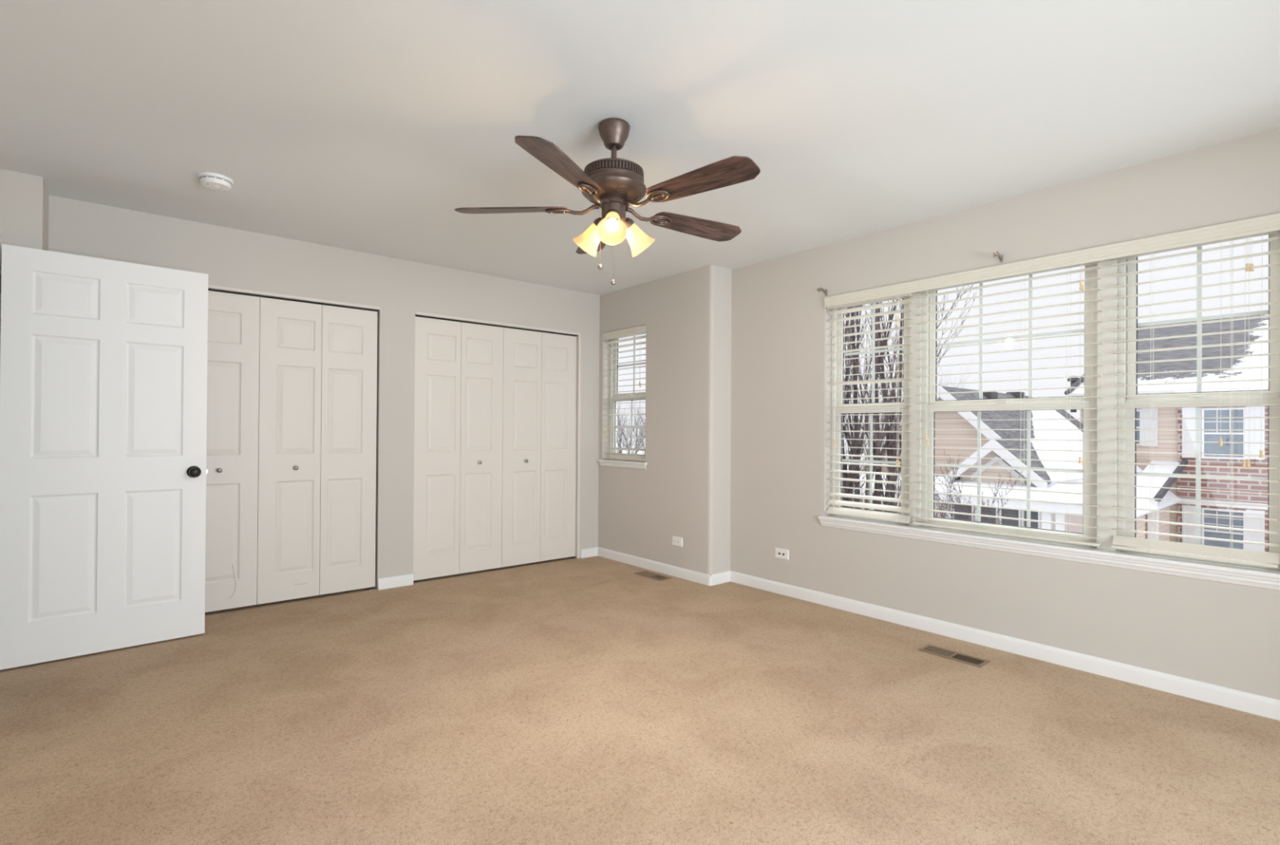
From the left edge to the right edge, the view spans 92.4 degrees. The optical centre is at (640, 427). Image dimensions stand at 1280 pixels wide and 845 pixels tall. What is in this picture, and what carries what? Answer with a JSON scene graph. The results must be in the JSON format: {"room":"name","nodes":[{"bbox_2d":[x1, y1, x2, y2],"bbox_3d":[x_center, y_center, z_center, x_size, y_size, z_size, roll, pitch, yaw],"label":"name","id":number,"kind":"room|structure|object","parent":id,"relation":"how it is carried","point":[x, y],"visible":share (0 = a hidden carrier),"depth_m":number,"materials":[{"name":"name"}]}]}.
{"room":"empty bedroom","nodes":[
{"label":"empty bedroom","id":0,"kind":"room"},
{"bbox_2d":[0,168,48,353],"bbox_3d":[-3.530,-0.053,3.459,0.302,2.440,1.160,1,0,-40],"label":"wall","id":1,"kind":"structure","parent":0,"point":[24,197],"depth_m":3.07,"materials":[{"name":"grey paint"}]},
{"bbox_2d":[48,195,599,589],"bbox_3d":[-1.851,-0.036,4.601,3.738,2.440,0.110,1,0,-40],"label":"wall","id":2,"kind":"structure","parent":0,"point":[233,258],"depth_m":4.52,"materials":[{"name":"grey paint"}]},
{"bbox_2d":[204,290,259,612],"bbox_3d":[-2.779,0.149,3.777,0.738,2.010,0.065,1,0,-40],"label":"door","id":3,"kind":"structure","parent":2,"relation":"in","point":[233,319],"depth_m":3.92,"materials":[{"name":"white paint"}]},
{"bbox_2d":[208,284,380,590],"bbox_3d":[-2.513,0.146,4.038,1.497,2.062,0.116,1,0,-40],"label":"trim","id":4,"kind":"structure","parent":2,"relation":"attached to","point":[211,287],"depth_m":4.12,"materials":[{"name":"white paint"}]},
{"bbox_2d":[257,297,377,604],"bbox_3d":[-2.213,0.155,4.254,0.738,2.010,0.065,1,0,-40],"label":"door","id":5,"kind":"structure","parent":2,"relation":"in","point":[317,369],"depth_m":4.24,"materials":[{"name":"white paint"}]},
{"bbox_2d":[413,316,503,580],"bbox_3d":[-1.438,0.164,4.908,0.740,2.010,0.065,1,0,-40],"label":"door","id":6,"kind":"structure","parent":2,"relation":"in","point":[458,436],"depth_m":4.89,"materials":[{"name":"white paint"}]},
{"bbox_2d":[377,546,598,590],"bbox_3d":[-1.819,1.144,4.546,3.738,0.080,0.014,1,0,-40],"label":"baseboard","id":7,"kind":"structure","parent":2,"relation":"attached to","point":[404,580],"depth_m":4.58,"materials":[{"name":"white paint"}]},
{"bbox_2d":[413,311,581,583],"bbox_3d":[-1.165,0.161,5.176,1.516,2.062,0.116,1,0,-40],"label":"trim","id":8,"kind":"structure","parent":2,"relation":"attached to","point":[417,313],"depth_m":5.61,"materials":[{"name":"white paint"}]},
{"bbox_2d":[501,327,577,567],"bbox_3d":[-0.870,0.170,5.386,0.740,2.010,0.065,1,0,-40],"label":"door","id":9,"kind":"structure","parent":2,"relation":"in","point":[539,452],"depth_m":5.37,"materials":[{"name":"white paint"}]},
{"bbox_2d":[212,290,552,333],"bbox_3d":[-2.113,-0.036,4.933,4.070,2.440,0.735,1,0,-40],"label":"wall","id":10,"kind":"structure","parent":0,"point":[212,291],"depth_m":5.04,"materials":[{"name":"grey paint"}]},
{"bbox_2d":[0,555,1279,844],"bbox_3d":[0.380,1.284,2.053,4.750,0.200,8.450,1,0,-40],"label":"floor","id":11,"kind":"structure","parent":0,"point":[590,700],"depth_m":2.36,"materials":[{"name":"beige carpet"}]},
{"bbox_2d":[634,570,671,580],"bbox_3d":[0.100,1.196,4.953,0.125,0.006,0.315,1,0,-40],"label":"floor vent","id":12,"kind":"object","parent":11,"relation":"in","point":[647,574],"visible":1,"depth_m":4.94,"materials":[{"name":"brown metal"}]},
{"bbox_2d":[918,644,990,667],"bbox_3d":[1.642,1.196,3.219,0.125,0.006,0.315,1,0,-40],"label":"floor vent","id":13,"kind":"object","parent":11,"relation":"in","point":[948,654],"visible":1,"depth_m":3.21,"materials":[{"name":"brown metal"}]},
{"bbox_2d":[0,0,1279,295],"bbox_3d":[0.396,-1.356,2.068,4.750,0.200,8.450,1,0,-40],"label":"ceiling","id":14,"kind":"structure","parent":0,"point":[362,126],"depth_m":2.40,"materials":[{"name":"white paint"}]},
{"bbox_2d":[197,172,233,191],"bbox_3d":[-2.158,-1.243,3.122,0.150,0.047,0.150,1,0,-40],"label":"smoke detector","id":15,"kind":"object","parent":14,"relation":"attached to","point":[215,181],"visible":1,"depth_m":3.08,"materials":[{"name":"white plastic"}]},
{"bbox_2d":[454,117,759,284],"bbox_3d":[-0.073,-0.923,2.552,1.265,0.666,1.270,1,0,-40],"label":"ceiling fan","id":16,"kind":"object","parent":14,"relation":"hanging from","point":[613,184],"visible":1,"depth_m":2.45,"materials":[{"name":"brown wood"}]},
{"bbox_2d":[593,217,601,226],"bbox_3d":[-0.166,-0.854,2.582,0.064,0.058,0.060,1,0,-40],"label":"socket","id":17,"kind":"object","parent":16,"relation":"attached to","point":[597,220],"depth_m":2.56,"materials":[{"name":"brown metal"}]},
{"bbox_2d":[604,208,620,220],"bbox_3d":[-0.111,-0.854,2.486,0.061,0.058,0.060,1,0,-40],"label":"socket","id":18,"kind":"object","parent":16,"relation":"attached to","point":[607,211],"depth_m":2.47,"materials":[{"name":"metal"}]},
{"bbox_2d":[623,217,634,228],"bbox_3d":[-0.056,-0.853,2.582,0.059,0.058,0.063,1,0,-40],"label":"socket","id":19,"kind":"object","parent":16,"relation":"attached to","point":[628,222],"depth_m":2.56,"materials":[{"name":"brown metal"}]},
{"bbox_2d":[558,264,731,575],"bbox_3d":[-0.053,-0.018,5.659,0.376,2.440,2.280,1,0,-40],"label":"wall","id":20,"kind":"structure","parent":0,"point":[683,490],"depth_m":4.95,"materials":[{"name":"grey paint"}]},
{"bbox_2d":[597,459,647,469],"bbox_3d":[-0.139,0.330,5.498,0.107,0.060,0.667,1,0,-40],"label":"window sill","id":21,"kind":"structure","parent":20,"relation":"attached to","point":[611,463],"depth_m":5.45,"materials":[{"name":"white paint"}]},
{"bbox_2d":[608,334,645,462],"bbox_3d":[-0.070,-0.289,5.559,0.080,1.180,0.608,1,0,-40],"label":"window","id":22,"kind":"structure","parent":20,"relation":"in","point":[616,355],"depth_m":5.73,"materials":[{"name":"white plastic"}]},
{"bbox_2d":[602,324,645,461],"bbox_3d":[-0.133,-0.295,5.504,0.070,1.166,0.609,1,0,-40],"label":"window blind","id":23,"kind":"object","parent":22,"relation":"attached to","point":[640,330],"visible":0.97,"depth_m":5.50,"materials":[{"name":"beige plastic"}]},
{"bbox_2d":[615,400,645,453],"bbox_3d":[-0.074,-0.002,5.555,0.005,0.488,0.480,1,0,-40],"label":"grille","id":24,"kind":"object","parent":22,"relation":"attached to","point":[631,427],"depth_m":5.56,"materials":[{"name":"white"}]},
{"bbox_2d":[617,335,645,392],"bbox_3d":[-0.053,-0.571,5.573,0.005,0.524,0.480,1,0,-40],"label":"grille","id":25,"kind":"object","parent":22,"relation":"attached to","point":[633,364],"depth_m":5.57,"materials":[{"name":"white plastic"}]},
{"bbox_2d":[672,536,682,546],"bbox_3d":[0.297,0.918,4.934,0.009,0.075,0.120,1,0,-40],"label":"wall outlet","id":26,"kind":"object","parent":20,"relation":"attached to","point":[677,541],"visible":1,"depth_m":4.93,"materials":[{"name":"white plastic"}]},
{"bbox_2d":[729,127,1279,699],"bbox_3d":[2.048,-0.018,3.343,0.150,2.440,3.970,1,0,-40],"label":"wall","id":27,"kind":"structure","parent":0,"point":[1222,634],"depth_m":3.42,"materials":[{"name":"grey paint"}]},
{"bbox_2d":[774,547,789,559],"bbox_3d":[1.018,0.912,4.426,0.012,0.074,0.122,1,0,-40],"label":"cable wall plate","id":28,"kind":"object","parent":27,"relation":"attached to","point":[782,553],"visible":1,"depth_m":4.42,"materials":[{"name":"white plastic"}]},
{"bbox_2d":[817,287,826,295],"bbox_3d":[1.227,-0.918,4.139,0.098,0.046,0.022,1,0,-40],"label":"curtain rod bracket","id":29,"kind":"object","parent":27,"relation":"attached to","point":[819,289],"visible":1,"depth_m":4.13,"materials":[{"name":"silver metal"}]},
{"bbox_2d":[831,292,922,526],"bbox_3d":[1.533,-0.141,3.995,0.096,1.486,0.626,1,0,-40],"label":"window","id":30,"kind":"structure","parent":27,"relation":"in","point":[840,395],"depth_m":3.84,"materials":[{"name":"white plastic"}]},
{"bbox_2d":[825,293,913,523],"bbox_3d":[1.462,-0.135,3.962,0.070,1.437,0.580,1,0,-40],"label":"window blind","id":31,"kind":"object","parent":30,"relation":"attached to","point":[832,510],"visible":1,"depth_m":3.93,"materials":[{"name":"beige plastic"}]},
{"bbox_2d":[841,413,901,510],"bbox_3d":[1.512,0.224,4.021,0.005,0.638,0.430,1,0,-40],"label":"grille","id":32,"kind":"object","parent":30,"relation":"attached to","point":[870,461],"depth_m":4.02,"materials":[{"name":"white"}]},
{"bbox_2d":[844,302,903,402],"bbox_3d":[1.534,-0.498,4.040,0.005,0.680,0.430,1,0,-40],"label":"grille","id":33,"kind":"object","parent":30,"relation":"attached to","point":[873,351],"depth_m":4.04,"materials":[{"name":"white plastic"}]},
{"bbox_2d":[597,546,1279,720],"bbox_3d":[1.387,1.160,3.809,0.240,0.080,5.275,1,0,-40],"label":"baseboard","id":34,"kind":"structure","parent":27,"relation":"attached to","point":[1251,703],"depth_m":3.30,"materials":[{"name":"white paint"}]},
{"bbox_2d":[992,251,1003,262],"bbox_3d":[1.928,-0.920,3.308,0.098,0.046,0.022,1,0,-40],"label":"curtain rod bracket","id":35,"kind":"object","parent":27,"relation":"attached to","point":[994,254],"visible":1,"depth_m":3.31,"materials":[{"name":"silver metal"}]},
{"bbox_2d":[921,263,1097,547],"bbox_3d":[2.026,-0.141,3.423,0.080,1.486,0.884,1,0,-40],"label":"window","id":36,"kind":"structure","parent":27,"relation":"in","point":[1091,327],"depth_m":3.34,"materials":[{"name":"white plastic"}]},
{"bbox_2d":[911,260,1102,546],"bbox_3d":[1.962,-0.142,3.369,0.070,1.450,0.932,1,0,-40],"label":"window blind","id":37,"kind":"object","parent":36,"relation":"attached to","point":[1082,285],"visible":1,"depth_m":3.29,"materials":[{"name":"beige plastic"}]},
{"bbox_2d":[934,410,1083,527],"bbox_3d":[2.021,0.224,3.418,0.005,0.638,0.756,1,0,-40],"label":"grille","id":38,"kind":"object","parent":36,"relation":"attached to","point":[979,412],"depth_m":3.46,"materials":[{"name":"white"}]},
{"bbox_2d":[937,274,1084,399],"bbox_3d":[2.043,-0.498,3.437,0.005,0.680,0.756,1,0,-40],"label":"grille","id":39,"kind":"object","parent":36,"relation":"attached to","point":[1030,335],"depth_m":3.35,"materials":[{"name":"white plastic"}]},
{"bbox_2d":[817,515,1279,591],"bbox_3d":[1.966,0.637,3.349,0.107,0.072,2.227,1,0,-40],"label":"window sill","id":40,"kind":"structure","parent":27,"relation":"attached to","point":[1268,579],"depth_m":3.05,"materials":[{"name":"white paint"}]},
{"bbox_2d":[824,213,1279,307],"bbox_3d":[1.951,-0.847,3.334,0.015,0.070,2.167,1,0,-40],"label":"valance","id":41,"kind":"object","parent":27,"relation":"attached to","point":[1268,223],"visible":1,"depth_m":3.05,"materials":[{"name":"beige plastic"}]},
{"bbox_2d":[1096,230,1279,570],"bbox_3d":[2.518,-0.141,2.827,0.096,1.486,0.660,1,0,-40],"label":"window","id":42,"kind":"structure","parent":27,"relation":"in","point":[1273,283],"depth_m":2.98,"materials":[{"name":"white plastic"}]},
{"bbox_2d":[1110,230,1279,568],"bbox_3d":[2.472,-0.142,2.765,0.070,1.450,0.567,1,0,-40],"label":"window blind","id":43,"kind":"object","parent":42,"relation":"attached to","point":[1260,558],"visible":1,"depth_m":2.72,"materials":[{"name":"beige plastic"}]},
{"bbox_2d":[1136,407,1267,544],"bbox_3d":[2.544,0.224,2.799,0.005,0.638,0.454,1,0,-40],"label":"grille","id":44,"kind":"object","parent":42,"relation":"attached to","point":[1197,409],"depth_m":2.80,"materials":[{"name":"white"}]},
{"bbox_2d":[1137,245,1268,391],"bbox_3d":[2.566,-0.498,2.817,0.005,0.680,0.454,1,0,-40],"label":"grille","id":45,"kind":"object","parent":42,"relation":"attached to","point":[1199,318],"depth_m":2.81,"materials":[{"name":"white"}]},
{"bbox_3d":[-1.608,-0.054,1.077,0.130,2.440,4.960,1,0,-40],"label":"wall","id":46,"kind":"structure","parent":0,"visible":0},
{"bbox_2d":[0,230,0,274],"bbox_3d":[-2.799,0.108,2.599,0.014,2.118,0.942,1,0,-40],"label":"door frame","id":47,"kind":"structure","parent":46,"relation":"attached to","point":[0,230],"depth_m":2.96,"materials":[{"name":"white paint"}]},
{"bbox_2d":[0,244,208,670],"bbox_3d":[-2.767,0.144,3.212,0.834,2.032,0.165,1,0,-43],"label":"door","id":48,"kind":"structure","parent":46,"relation":"in","point":[104,362],"depth_m":3.17,"materials":[{"name":"white paint"}]},
{"label":"outside","id":49,"kind":"structure","parent":0,"visible":0},
{"bbox_2d":[616,450,862,470],"bbox_3d":[15.173,4.626,55.315,85.400,0.300,125.000,1,0,-40],"label":"ground","id":50,"kind":"structure","parent":49,"point":[639,451],"depth_m":113.75,"materials":[{"name":"white snow"}]},
{"bbox_2d":[616,387,631,453],"bbox_3d":[-2.392,-0.012,59.868,3.483,8.945,5.546,1,0,-31],"label":"bare tree","id":51,"kind":"object","parent":50,"relation":"on","point":[619,421],"visible":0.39,"depth_m":59.76,"materials":[{"name":"grey plant"}]},
{"bbox_2d":[617,400,644,453],"bbox_3d":[-0.900,0.094,67.791,4.528,8.828,3.678,0,0,-15],"label":"bare tree","id":52,"kind":"object","parent":50,"relation":"on","point":[641,436],"visible":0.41,"depth_m":67.50,"materials":[{"name":"grey plant"}]},
{"bbox_2d":[623,400,645,453],"bbox_3d":[-0.406,0.066,61.399,3.674,8.819,4.524,0,0,18],"label":"bare tree","id":53,"kind":"object","parent":50,"relation":"on","point":[635,433],"visible":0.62,"depth_m":61.20,"materials":[{"name":"grey plant"}]},
{"bbox_2d":[632,404,645,436],"bbox_3d":[1.527,0.009,67.480,5.607,9.039,3.502,0,0,-4],"label":"bare tree","id":54,"kind":"object","parent":50,"relation":"on","point":[645,404],"visible":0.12,"depth_m":67.65,"materials":[{"name":"grey plant"}]},
{"bbox_2d":[636,418,645,448],"bbox_3d":[1.355,1.123,56.604,4.122,6.648,2.589,1,0,-33],"label":"bare tree","id":55,"kind":"object","parent":50,"relation":"on","point":[642,419],"visible":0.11,"depth_m":56.58,"materials":[{"name":"grey plant"}]},
{"bbox_2d":[851,391,888,455],"bbox_3d":[19.852,0.549,52.959,4.225,8.001,3.628,1,0,-44],"label":"bare tree","id":56,"kind":"object","parent":50,"relation":"on","point":[887,392],"visible":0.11,"depth_m":52.99,"materials":[{"name":"grey plant"}]},
{"bbox_2d":[841,284,976,512],"bbox_3d":[3.340,-1.327,8.832,3.389,11.054,3.196,0,0,-17],"label":"bare tree","id":57,"kind":"object","parent":50,"relation":"on","point":[878,368],"visible":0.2,"depth_m":8.61,"materials":[{"name":"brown plant"}]},
{"bbox_2d":[878,368,951,424],"bbox_3d":[16.522,-0.690,37.210,4.289,10.295,5.280,1,0,-32],"label":"bare tree","id":58,"kind":"object","parent":50,"relation":"on","point":[951,368],"visible":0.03,"depth_m":38.12,"materials":[{"name":"grey plant"}]},
{"bbox_2d":[881,448,1022,524],"bbox_3d":[4.309,2.260,9.203,1.797,3.888,2.384,0,0,-1],"label":"bare shrub","id":59,"kind":"object","parent":50,"relation":"on","point":[952,515],"visible":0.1,"depth_m":8.97,"materials":[{"name":"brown plant"}]},
{"bbox_2d":[841,386,1180,541],"bbox_3d":[10.260,1.542,17.830,11.898,5.385,7.859,1,0,-40],"label":"neighbouring house","id":60,"kind":"structure","parent":50,"relation":"on","point":[1041,414],"depth_m":14.78,"materials":[{"name":"beige"}]},
{"bbox_2d":[982,391,997,399],"bbox_3d":[10.133,-0.929,17.919,0.500,0.220,0.400,1,0,-40],"label":"roof vent","id":61,"kind":"object","parent":60,"relation":"attached to","point":[988,395],"depth_m":17.69,"materials":[{"name":"grey metal"}]},
{"bbox_2d":[1005,391,1025,398],"bbox_3d":[12.032,-1.019,19.680,0.500,0.220,0.400,1,0,-40],"label":"roof vent","id":62,"kind":"object","parent":60,"relation":"attached to","point":[1015,394],"depth_m":19.48,"materials":[{"name":"grey metal"}]},
{"bbox_2d":[1064,314,1268,551],"bbox_3d":[23.369,-0.296,21.480,19.405,9.267,11.812,1,0,-40],"label":"neighbouring house","id":63,"kind":"structure","parent":50,"relation":"on","point":[1251,348],"depth_m":19.46,"materials":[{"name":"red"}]},
{"bbox_2d":[1141,408,1158,446],"bbox_3d":[16.850,-0.007,20.312,0.050,1.262,0.425,1,0,-40],"label":"shutter","id":64,"kind":"object","parent":63,"relation":"hanging from","point":[1145,412],"depth_m":20.32,"materials":[{"name":"white"}]},
{"bbox_2d":[1182,504,1201,544],"bbox_3d":[17.438,3.163,19.418,0.050,1.377,0.448,1,0,-40],"label":"shutter","id":65,"kind":"object","parent":63,"relation":"hanging from","point":[1190,518],"depth_m":19.45,"materials":[{"name":"white"}]},
{"bbox_2d":[1182,407,1201,457],"bbox_3d":[17.455,0.161,19.437,0.050,1.599,0.448,1,0,-40],"label":"shutter","id":66,"kind":"object","parent":63,"relation":"hanging from","point":[1187,412],"depth_m":19.47,"materials":[{"name":"white"}]},
{"bbox_2d":[1204,511,1243,531],"bbox_3d":[17.915,2.894,18.856,0.010,0.639,0.879,1,0,-40],"label":"grille","id":67,"kind":"object","parent":63,"relation":"attached to","point":[1209,520],"depth_m":18.87,"materials":[{"name":"white"}]},
{"bbox_2d":[1204,409,1243,432],"bbox_3d":[17.933,-0.176,18.875,0.010,0.724,0.880,1,0,-40],"label":"grille","id":68,"kind":"object","parent":63,"relation":"attached to","point":[1236,423],"depth_m":18.87,"materials":[{"name":"white"}]},
{"bbox_2d":[1245,509,1264,551],"bbox_3d":[18.358,3.163,18.327,0.050,1.377,0.399,1,0,-40],"label":"shutter","id":69,"kind":"object","parent":63,"relation":"hanging from","point":[1251,523],"depth_m":18.32,"materials":[{"name":"white"}]},
{"bbox_2d":[1245,405,1264,459],"bbox_3d":[18.376,0.161,18.345,0.050,1.599,0.399,1,0,-40],"label":"shutter","id":70,"kind":"object","parent":63,"relation":"hanging from","point":[1254,411],"depth_m":18.34,"materials":[{"name":"white"}]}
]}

